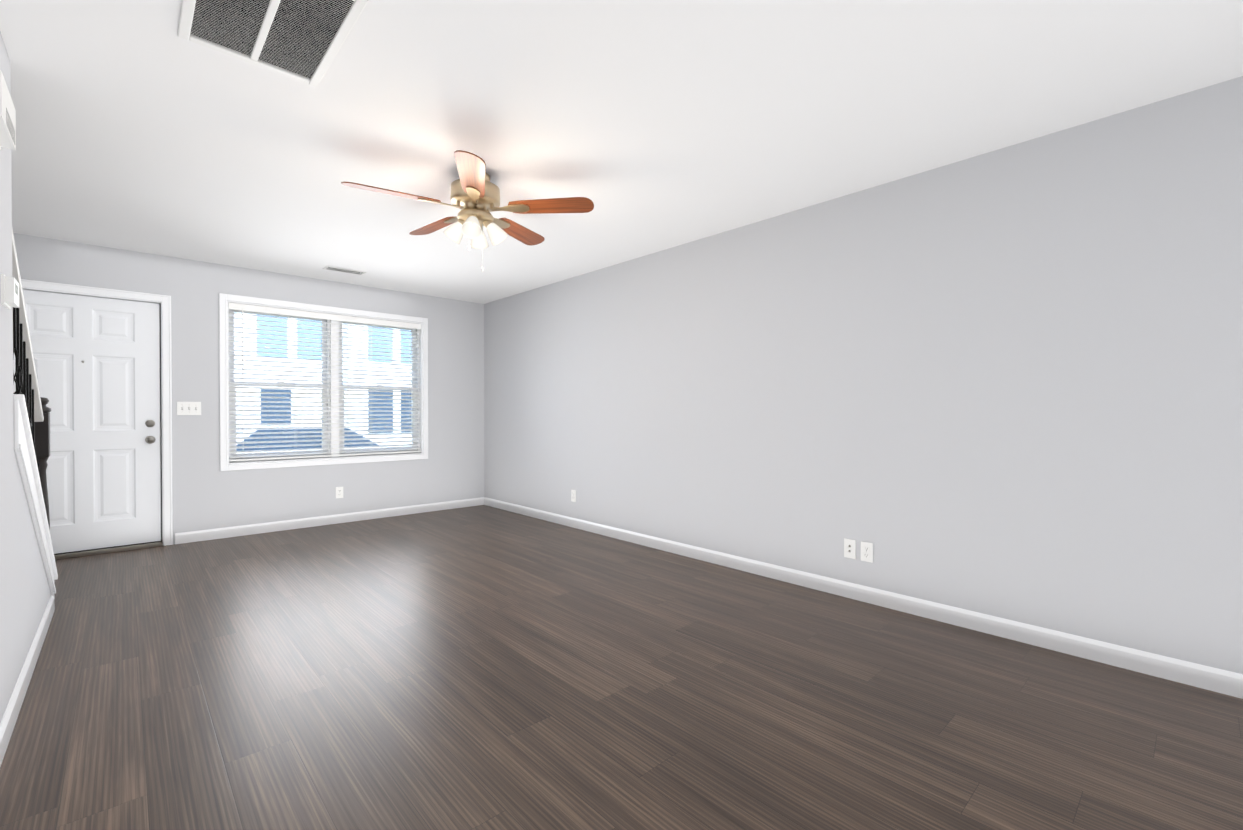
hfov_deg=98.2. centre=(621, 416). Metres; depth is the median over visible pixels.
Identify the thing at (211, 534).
baseboard
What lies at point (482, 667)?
floor
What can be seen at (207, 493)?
wall
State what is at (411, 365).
blind cord
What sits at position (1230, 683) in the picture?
baseboard
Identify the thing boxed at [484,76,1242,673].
wall
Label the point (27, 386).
staircase
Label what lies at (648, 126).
ceiling
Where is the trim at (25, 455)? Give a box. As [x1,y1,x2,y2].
[13,394,57,594]
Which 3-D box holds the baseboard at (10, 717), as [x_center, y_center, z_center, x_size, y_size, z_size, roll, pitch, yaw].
[-1.381,1.068,0.964,0.146,0.092,5.562,0,1,-43]
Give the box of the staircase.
[12,228,50,529]
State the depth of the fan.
2.94 m
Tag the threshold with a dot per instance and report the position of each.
(102, 551)
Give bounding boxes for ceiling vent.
[178,0,367,86]
[323,266,365,275]
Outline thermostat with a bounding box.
[1,274,18,308]
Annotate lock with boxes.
[145,420,154,426]
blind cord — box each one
[242,308,243,450]
[294,316,295,387]
[370,324,371,449]
[409,328,409,368]
[411,365,411,446]
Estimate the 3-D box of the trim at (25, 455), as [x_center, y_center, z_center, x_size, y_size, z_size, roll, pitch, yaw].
[-2.811,0.460,2.507,0.168,1.099,1.377,0,1,-43]
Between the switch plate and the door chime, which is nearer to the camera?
the door chime
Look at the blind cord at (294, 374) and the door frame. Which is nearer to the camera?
the door frame
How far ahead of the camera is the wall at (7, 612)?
1.98 m
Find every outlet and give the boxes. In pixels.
[336,487,342,497]
[571,490,575,501]
[844,538,855,558]
[861,541,872,562]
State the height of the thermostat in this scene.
0.100 m
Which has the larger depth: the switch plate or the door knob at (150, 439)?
the switch plate
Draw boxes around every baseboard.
[0,595,54,766]
[175,497,483,543]
[484,497,1242,698]
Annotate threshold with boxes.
[54,539,162,559]
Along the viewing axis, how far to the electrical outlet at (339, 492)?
5.45 m
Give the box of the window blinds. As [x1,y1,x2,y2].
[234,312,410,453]
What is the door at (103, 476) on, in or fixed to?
in the wall at (207, 493)
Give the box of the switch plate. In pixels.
[177,402,200,414]
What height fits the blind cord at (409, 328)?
1.374 m
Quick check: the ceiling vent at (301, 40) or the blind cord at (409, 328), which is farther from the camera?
the blind cord at (409, 328)
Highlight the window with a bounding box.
[219,293,427,470]
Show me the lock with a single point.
(149, 423)
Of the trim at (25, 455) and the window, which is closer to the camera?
the trim at (25, 455)
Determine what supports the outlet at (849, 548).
attached to the wall at (1006, 382)
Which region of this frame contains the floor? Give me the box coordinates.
[0,505,1242,829]
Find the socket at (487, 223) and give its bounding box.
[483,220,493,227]
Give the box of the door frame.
[21,279,172,545]
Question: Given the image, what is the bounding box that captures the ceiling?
[0,0,1242,303]
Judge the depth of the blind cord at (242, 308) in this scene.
4.92 m
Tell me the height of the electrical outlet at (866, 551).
0.114 m
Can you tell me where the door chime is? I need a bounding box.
[0,70,15,149]
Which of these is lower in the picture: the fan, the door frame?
the door frame
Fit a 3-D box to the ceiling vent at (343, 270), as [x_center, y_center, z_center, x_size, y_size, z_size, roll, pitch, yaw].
[-2.564,-1.354,4.991,0.340,0.008,0.130,0,1,-43]
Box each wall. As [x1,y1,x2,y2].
[0,31,50,722]
[13,233,483,543]
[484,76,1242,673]
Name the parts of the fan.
blade, blade, lamp shade, blade, lamp shade, pull chain, lamp shade, lamp shade, blade, blade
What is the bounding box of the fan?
[341,150,593,271]
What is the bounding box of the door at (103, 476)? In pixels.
[13,290,160,553]
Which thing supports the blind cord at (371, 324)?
hanging from the window

